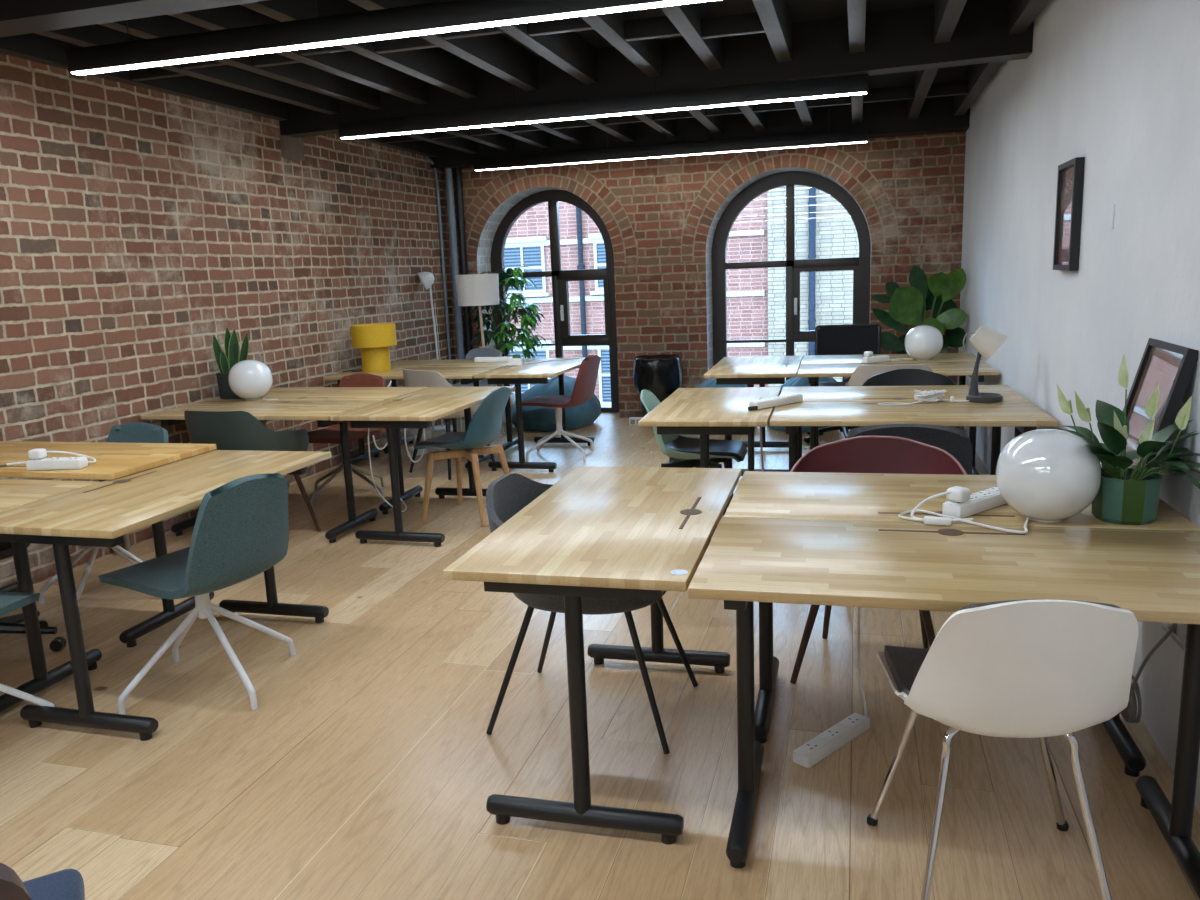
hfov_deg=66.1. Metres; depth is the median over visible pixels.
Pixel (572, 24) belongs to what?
ceiling beam
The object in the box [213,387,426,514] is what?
desk
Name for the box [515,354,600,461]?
swivel chair
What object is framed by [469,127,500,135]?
ceiling
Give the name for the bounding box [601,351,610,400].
blind
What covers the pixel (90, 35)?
ceiling beam
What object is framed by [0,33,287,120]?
ceiling beam
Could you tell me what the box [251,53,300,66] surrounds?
ceiling
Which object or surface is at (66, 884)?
padded chair
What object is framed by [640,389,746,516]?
shell chair
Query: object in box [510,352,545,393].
blind
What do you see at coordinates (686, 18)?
ceiling beam
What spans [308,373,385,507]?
swivel chair
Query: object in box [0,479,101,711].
desk
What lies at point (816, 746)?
socket
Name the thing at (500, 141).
ceiling beam
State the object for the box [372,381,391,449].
hanging cable
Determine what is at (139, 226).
wall
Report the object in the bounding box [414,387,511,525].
shell chair
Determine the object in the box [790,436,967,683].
armchair
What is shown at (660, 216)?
wall
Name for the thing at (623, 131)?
ceiling beam
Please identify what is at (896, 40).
ceiling beam
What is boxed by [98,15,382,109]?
ceiling beam
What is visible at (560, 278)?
window
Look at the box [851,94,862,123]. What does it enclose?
ceiling beam
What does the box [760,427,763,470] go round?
hanging cable
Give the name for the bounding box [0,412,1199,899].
floor
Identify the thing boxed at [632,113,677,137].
ceiling beam
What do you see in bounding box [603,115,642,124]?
ceiling
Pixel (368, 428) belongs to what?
cable
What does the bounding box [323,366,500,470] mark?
desk
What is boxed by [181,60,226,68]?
ceiling
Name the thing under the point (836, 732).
socket
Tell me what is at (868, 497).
desk
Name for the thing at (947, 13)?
ceiling beam
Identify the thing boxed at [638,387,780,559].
desk
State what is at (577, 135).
ceiling beam
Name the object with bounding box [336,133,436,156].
ceiling beam
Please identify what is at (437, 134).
ceiling
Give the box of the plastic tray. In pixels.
[509,358,523,365]
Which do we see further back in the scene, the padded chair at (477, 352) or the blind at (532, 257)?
the blind at (532, 257)
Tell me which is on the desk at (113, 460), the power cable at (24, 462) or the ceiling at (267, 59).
the power cable at (24, 462)
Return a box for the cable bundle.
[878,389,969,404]
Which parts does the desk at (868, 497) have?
leg, power strip, cable coil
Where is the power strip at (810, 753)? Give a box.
[793,607,869,767]
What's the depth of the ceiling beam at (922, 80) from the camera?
6.50 m
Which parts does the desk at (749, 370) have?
leg, leg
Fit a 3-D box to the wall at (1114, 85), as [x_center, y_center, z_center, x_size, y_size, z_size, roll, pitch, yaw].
[1.366,-0.234,1.105,0.300,2.800,15.500,1,11,15]
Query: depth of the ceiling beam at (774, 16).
4.62 m
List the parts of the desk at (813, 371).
leg, leg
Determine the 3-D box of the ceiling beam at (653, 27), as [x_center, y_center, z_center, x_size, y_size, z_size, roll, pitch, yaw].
[0.267,-2.117,4.624,0.290,0.090,0.045,1,11,15]
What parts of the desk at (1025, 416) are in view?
power strip, leg, leg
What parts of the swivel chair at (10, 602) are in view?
leg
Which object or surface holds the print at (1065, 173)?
attached to the framed picture at (1070, 179)
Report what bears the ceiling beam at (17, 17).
attached to the ceiling at (799, 10)
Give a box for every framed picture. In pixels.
[1053,157,1084,270]
[1123,338,1198,468]
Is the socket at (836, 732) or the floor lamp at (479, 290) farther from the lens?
the floor lamp at (479, 290)
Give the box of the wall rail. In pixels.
[1162,623,1184,651]
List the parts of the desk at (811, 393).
leg, leg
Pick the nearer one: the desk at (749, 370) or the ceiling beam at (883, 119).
the desk at (749, 370)
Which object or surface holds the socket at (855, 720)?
attached to the power strip at (810, 753)
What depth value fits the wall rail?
2.53 m
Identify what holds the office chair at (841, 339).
on the floor
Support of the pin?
on the desk at (704, 412)
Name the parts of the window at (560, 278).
handle, rail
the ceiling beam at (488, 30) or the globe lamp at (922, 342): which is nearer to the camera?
the ceiling beam at (488, 30)
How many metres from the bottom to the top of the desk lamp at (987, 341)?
0.370 m
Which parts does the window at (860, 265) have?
handle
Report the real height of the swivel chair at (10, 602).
0.805 m
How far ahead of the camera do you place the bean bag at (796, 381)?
8.01 m
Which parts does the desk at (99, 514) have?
leg, leg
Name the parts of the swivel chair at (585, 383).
leg, leg, leg, leg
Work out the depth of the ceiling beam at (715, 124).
7.51 m
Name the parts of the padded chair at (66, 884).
backrest, seat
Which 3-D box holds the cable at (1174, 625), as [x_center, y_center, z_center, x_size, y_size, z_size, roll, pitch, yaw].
[1.528,0.488,2.495,0.056,0.564,0.339,0,11,12]
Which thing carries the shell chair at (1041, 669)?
on the floor
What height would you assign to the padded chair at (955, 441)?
0.784 m
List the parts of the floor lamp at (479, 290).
lamp shade, leg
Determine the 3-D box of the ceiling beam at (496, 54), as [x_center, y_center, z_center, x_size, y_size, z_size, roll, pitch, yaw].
[-0.776,-2.124,4.588,0.082,0.210,2.643,1,11,15]
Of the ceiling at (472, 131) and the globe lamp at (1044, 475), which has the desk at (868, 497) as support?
the globe lamp at (1044, 475)
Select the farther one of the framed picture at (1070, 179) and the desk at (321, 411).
the desk at (321, 411)
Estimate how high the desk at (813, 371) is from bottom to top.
0.731 m
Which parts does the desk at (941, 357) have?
leg, power strip, leg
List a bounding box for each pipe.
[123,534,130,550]
[445,168,465,419]
[454,168,473,415]
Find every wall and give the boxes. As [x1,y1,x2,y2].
[0,53,456,586]
[442,132,965,417]
[957,0,1199,812]
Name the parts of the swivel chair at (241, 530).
leg, leg, leg, leg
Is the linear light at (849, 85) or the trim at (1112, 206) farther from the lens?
the linear light at (849, 85)
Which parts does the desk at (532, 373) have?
leg, leg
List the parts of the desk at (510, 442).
leg, power strip, leg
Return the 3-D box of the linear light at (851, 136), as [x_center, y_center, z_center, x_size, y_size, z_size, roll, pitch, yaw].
[0.528,-2.740,8.139,3.540,0.299,0.060,1,11,15]
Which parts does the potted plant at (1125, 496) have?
flower, flower, flower, flower, pot, flower, flower, flower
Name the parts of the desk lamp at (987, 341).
arm, lamp shade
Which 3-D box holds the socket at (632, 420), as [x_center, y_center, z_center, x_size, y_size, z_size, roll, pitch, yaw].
[0.340,-0.270,8.666,0.130,0.070,0.063,0,11,10]
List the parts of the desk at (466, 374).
leg, leg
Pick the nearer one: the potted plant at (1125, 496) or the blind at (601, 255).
the potted plant at (1125, 496)
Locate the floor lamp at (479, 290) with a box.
[455,273,513,406]
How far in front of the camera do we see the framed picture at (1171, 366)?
2.60 m
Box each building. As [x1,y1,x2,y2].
[504,192,767,406]
[767,185,858,386]
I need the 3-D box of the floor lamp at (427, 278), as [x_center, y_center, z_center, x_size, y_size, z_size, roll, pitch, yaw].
[-1.551,-0.932,8.732,0.266,1.492,0.250,1,11,15]
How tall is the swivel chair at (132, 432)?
0.805 m
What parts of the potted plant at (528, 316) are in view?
pot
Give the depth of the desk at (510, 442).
7.65 m
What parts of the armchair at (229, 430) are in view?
leg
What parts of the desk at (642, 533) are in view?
leg, leg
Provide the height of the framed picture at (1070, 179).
0.444 m
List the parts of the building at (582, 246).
pane, pane, sill, sill, pane, pane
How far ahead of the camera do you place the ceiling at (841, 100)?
6.84 m
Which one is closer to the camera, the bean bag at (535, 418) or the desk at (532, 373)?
the desk at (532, 373)
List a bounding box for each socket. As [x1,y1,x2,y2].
[27,458,47,460]
[47,457,66,459]
[63,457,83,459]
[629,417,641,424]
[796,738,826,754]
[818,725,847,740]
[839,713,866,727]
[945,501,970,504]
[969,495,983,500]
[972,491,996,496]
[985,487,998,492]
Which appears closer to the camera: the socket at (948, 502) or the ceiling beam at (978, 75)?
the socket at (948, 502)
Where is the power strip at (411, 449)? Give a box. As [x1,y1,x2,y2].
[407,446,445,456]
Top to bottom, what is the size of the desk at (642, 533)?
0.731 m
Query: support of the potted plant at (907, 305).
on the floor
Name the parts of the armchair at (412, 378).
leg, leg, leg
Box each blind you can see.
[504,247,542,289]
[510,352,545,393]
[597,244,605,285]
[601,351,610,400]
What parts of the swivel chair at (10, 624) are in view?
seat, arm, arm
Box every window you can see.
[491,190,618,411]
[711,171,870,380]
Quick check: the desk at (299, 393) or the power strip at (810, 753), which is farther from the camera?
the desk at (299, 393)
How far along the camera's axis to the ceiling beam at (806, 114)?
7.20 m
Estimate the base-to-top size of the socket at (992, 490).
0.003 m
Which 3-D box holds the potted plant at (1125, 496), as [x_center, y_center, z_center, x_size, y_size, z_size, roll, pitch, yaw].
[1.408,-0.039,2.470,0.422,0.434,0.458,1,11,15]
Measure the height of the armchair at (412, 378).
0.789 m
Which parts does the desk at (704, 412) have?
leg, leg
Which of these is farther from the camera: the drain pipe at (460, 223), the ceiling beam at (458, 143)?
the drain pipe at (460, 223)
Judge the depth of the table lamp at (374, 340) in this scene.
7.16 m
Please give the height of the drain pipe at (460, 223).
2.470 m
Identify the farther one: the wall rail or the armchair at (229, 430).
the armchair at (229, 430)
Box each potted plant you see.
[212,328,248,399]
[469,266,546,423]
[871,265,967,353]
[1052,354,1199,524]
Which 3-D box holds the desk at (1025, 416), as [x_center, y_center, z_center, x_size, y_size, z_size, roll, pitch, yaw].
[1.395,0.146,4.463,1.342,0.772,0.639,0,11,14]
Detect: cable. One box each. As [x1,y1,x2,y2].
[7,457,55,465]
[368,428,406,511]
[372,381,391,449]
[404,428,424,462]
[524,358,579,363]
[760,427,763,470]
[1129,623,1177,697]
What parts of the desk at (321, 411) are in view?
leg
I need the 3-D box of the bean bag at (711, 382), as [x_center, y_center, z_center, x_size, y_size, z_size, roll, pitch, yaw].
[1.089,-0.450,8.300,0.731,0.503,0.758,1,11,15]
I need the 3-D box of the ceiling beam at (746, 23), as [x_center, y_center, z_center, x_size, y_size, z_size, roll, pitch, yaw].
[0.669,-2.136,4.635,0.320,0.090,0.045,1,11,15]
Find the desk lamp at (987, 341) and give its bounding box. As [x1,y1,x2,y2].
[963,326,1006,402]
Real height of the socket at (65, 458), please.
0.003 m
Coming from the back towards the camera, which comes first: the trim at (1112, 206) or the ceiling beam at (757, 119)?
the ceiling beam at (757, 119)
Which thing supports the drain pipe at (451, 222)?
on the floor
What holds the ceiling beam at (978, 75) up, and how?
attached to the ceiling at (799, 10)
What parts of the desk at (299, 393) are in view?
leg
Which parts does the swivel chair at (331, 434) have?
leg, leg, leg, leg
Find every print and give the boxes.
[1058,166,1073,264]
[1127,346,1182,467]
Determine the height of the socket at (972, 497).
0.003 m
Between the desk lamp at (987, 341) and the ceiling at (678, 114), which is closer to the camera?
the desk lamp at (987, 341)
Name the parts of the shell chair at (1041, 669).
leg, leg, leg, leg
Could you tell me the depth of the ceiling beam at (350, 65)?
5.07 m
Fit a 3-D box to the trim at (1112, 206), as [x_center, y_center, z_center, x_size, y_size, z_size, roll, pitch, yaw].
[1.814,-0.824,3.261,0.006,0.085,0.035,1,11,15]
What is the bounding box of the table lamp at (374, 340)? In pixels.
[343,323,396,371]
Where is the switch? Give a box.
[924,516,951,525]
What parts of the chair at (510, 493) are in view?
leg, leg, leg, leg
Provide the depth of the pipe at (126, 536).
5.16 m
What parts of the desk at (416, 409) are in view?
leg, leg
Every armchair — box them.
[184,410,320,531]
[403,369,494,479]
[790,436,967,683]
[845,365,932,385]
[861,369,961,428]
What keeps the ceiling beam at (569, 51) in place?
attached to the ceiling at (799, 10)
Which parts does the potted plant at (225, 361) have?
pot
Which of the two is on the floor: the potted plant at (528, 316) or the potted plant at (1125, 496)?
the potted plant at (528, 316)
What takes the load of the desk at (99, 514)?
on the floor
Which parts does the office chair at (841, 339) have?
arm, seat, arm, backrest, frame, arm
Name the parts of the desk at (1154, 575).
leg, leg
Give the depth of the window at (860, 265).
8.72 m
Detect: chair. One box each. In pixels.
[0,542,66,651]
[0,592,54,723]
[0,863,84,899]
[39,422,168,603]
[98,473,295,714]
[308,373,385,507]
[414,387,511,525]
[431,348,504,437]
[486,473,697,753]
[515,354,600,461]
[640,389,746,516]
[804,324,880,443]
[846,424,972,474]
[867,599,1137,899]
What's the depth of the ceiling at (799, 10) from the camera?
5.00 m
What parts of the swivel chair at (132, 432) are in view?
leg, leg, leg, leg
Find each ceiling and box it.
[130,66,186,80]
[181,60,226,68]
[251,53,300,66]
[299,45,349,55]
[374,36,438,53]
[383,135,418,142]
[430,131,458,138]
[448,0,968,88]
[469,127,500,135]
[509,124,540,132]
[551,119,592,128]
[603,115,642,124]
[652,110,693,120]
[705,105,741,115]
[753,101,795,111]
[807,96,850,107]
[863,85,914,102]
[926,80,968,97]
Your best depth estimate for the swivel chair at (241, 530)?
3.17 m
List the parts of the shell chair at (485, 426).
leg, leg, cross frame, leg, leg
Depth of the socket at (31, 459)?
3.60 m
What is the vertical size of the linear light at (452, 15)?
0.299 m
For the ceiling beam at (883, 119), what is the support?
attached to the ceiling at (799, 10)
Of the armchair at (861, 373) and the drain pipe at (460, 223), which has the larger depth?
the drain pipe at (460, 223)
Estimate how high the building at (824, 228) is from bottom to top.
9.700 m
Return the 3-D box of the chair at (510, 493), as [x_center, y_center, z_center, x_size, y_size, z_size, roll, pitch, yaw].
[-0.029,0.480,3.002,0.604,0.784,0.617,1,11,16]
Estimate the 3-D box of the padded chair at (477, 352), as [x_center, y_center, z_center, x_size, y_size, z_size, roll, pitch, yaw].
[-1.205,-0.516,8.371,0.552,0.784,0.508,-13,15,-43]
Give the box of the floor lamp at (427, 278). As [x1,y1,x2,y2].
[417,272,452,430]
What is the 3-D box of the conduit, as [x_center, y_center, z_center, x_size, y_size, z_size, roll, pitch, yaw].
[-1.561,-1.538,9.066,0.027,2.552,0.208,1,11,15]
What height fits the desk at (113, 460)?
0.810 m
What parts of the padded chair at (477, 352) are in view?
leg, leg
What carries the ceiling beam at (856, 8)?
attached to the ceiling at (799, 10)
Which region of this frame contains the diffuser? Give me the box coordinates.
[475,141,866,170]
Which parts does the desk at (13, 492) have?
leg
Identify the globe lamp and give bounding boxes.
[228,360,277,399]
[889,325,942,360]
[898,429,1101,533]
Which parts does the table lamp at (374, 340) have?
lamp shade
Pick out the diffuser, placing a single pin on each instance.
(796, 144)
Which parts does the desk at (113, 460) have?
power strip, leg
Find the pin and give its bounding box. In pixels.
[748,406,757,410]
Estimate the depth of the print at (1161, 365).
2.66 m
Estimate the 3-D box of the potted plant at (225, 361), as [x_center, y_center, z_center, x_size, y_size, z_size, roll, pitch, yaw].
[-2.352,-0.557,5.866,0.192,0.453,0.180,6,14,38]
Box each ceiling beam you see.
[0,0,267,37]
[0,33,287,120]
[35,24,338,114]
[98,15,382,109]
[167,5,428,103]
[239,0,477,98]
[279,0,1033,137]
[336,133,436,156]
[348,0,537,91]
[401,132,478,153]
[430,95,969,169]
[441,26,504,39]
[443,129,513,150]
[484,125,549,147]
[496,23,597,84]
[527,16,592,35]
[528,122,587,144]
[580,10,661,76]
[582,117,633,141]
[624,16,680,40]
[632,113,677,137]
[660,2,722,69]
[687,108,723,134]
[701,12,764,38]
[737,104,765,130]
[752,0,791,61]
[793,99,813,127]
[847,0,865,52]
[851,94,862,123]
[907,68,937,119]
[934,0,966,43]
[954,61,1002,115]
[1007,0,1047,34]
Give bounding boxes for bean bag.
[510,375,600,430]
[695,378,754,427]
[768,375,836,431]
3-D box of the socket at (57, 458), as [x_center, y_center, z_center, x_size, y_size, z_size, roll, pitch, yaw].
[-2.133,0.035,3.616,0.060,0.003,0.046,-2,11,4]
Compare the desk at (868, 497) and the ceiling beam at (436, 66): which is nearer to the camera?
the desk at (868, 497)
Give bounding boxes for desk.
[0,441,216,647]
[0,450,331,740]
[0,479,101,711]
[140,400,382,542]
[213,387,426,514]
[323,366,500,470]
[330,386,514,546]
[382,356,527,453]
[443,466,741,844]
[474,358,593,471]
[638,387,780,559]
[688,517,1199,899]
[703,356,802,475]
[724,471,1199,776]
[749,393,1058,471]
[780,385,1028,474]
[797,361,998,474]
[801,351,982,445]
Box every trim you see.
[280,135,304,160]
[1110,204,1114,229]
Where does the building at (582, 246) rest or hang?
on the street
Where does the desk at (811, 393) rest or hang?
on the floor
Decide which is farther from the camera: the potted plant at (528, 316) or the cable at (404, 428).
the potted plant at (528, 316)
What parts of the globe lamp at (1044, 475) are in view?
globe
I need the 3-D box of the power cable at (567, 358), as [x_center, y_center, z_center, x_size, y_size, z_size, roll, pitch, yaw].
[-0.397,-0.726,7.494,0.533,0.008,0.055,-9,13,-32]
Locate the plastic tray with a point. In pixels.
(513, 361)
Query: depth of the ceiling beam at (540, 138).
8.01 m
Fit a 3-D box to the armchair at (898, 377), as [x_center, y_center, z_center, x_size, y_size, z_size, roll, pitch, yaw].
[1.796,-0.051,5.354,0.606,0.784,0.555,1,11,15]
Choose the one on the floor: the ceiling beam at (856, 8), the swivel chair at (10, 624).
the swivel chair at (10, 624)
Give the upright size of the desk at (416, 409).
0.731 m
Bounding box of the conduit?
[426,158,452,384]
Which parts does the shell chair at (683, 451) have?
cross frame, leg, leg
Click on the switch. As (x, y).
(931, 520)
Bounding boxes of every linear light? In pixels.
[65,0,714,74]
[338,74,867,138]
[473,127,867,170]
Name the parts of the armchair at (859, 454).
leg, leg, leg, leg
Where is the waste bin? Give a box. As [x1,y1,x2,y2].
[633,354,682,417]
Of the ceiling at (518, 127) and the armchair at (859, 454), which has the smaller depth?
the armchair at (859, 454)
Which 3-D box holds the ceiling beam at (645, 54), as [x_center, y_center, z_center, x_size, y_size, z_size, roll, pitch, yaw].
[-0.005,-2.106,4.335,0.082,0.210,2.566,1,11,15]
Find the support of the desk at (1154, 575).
on the floor

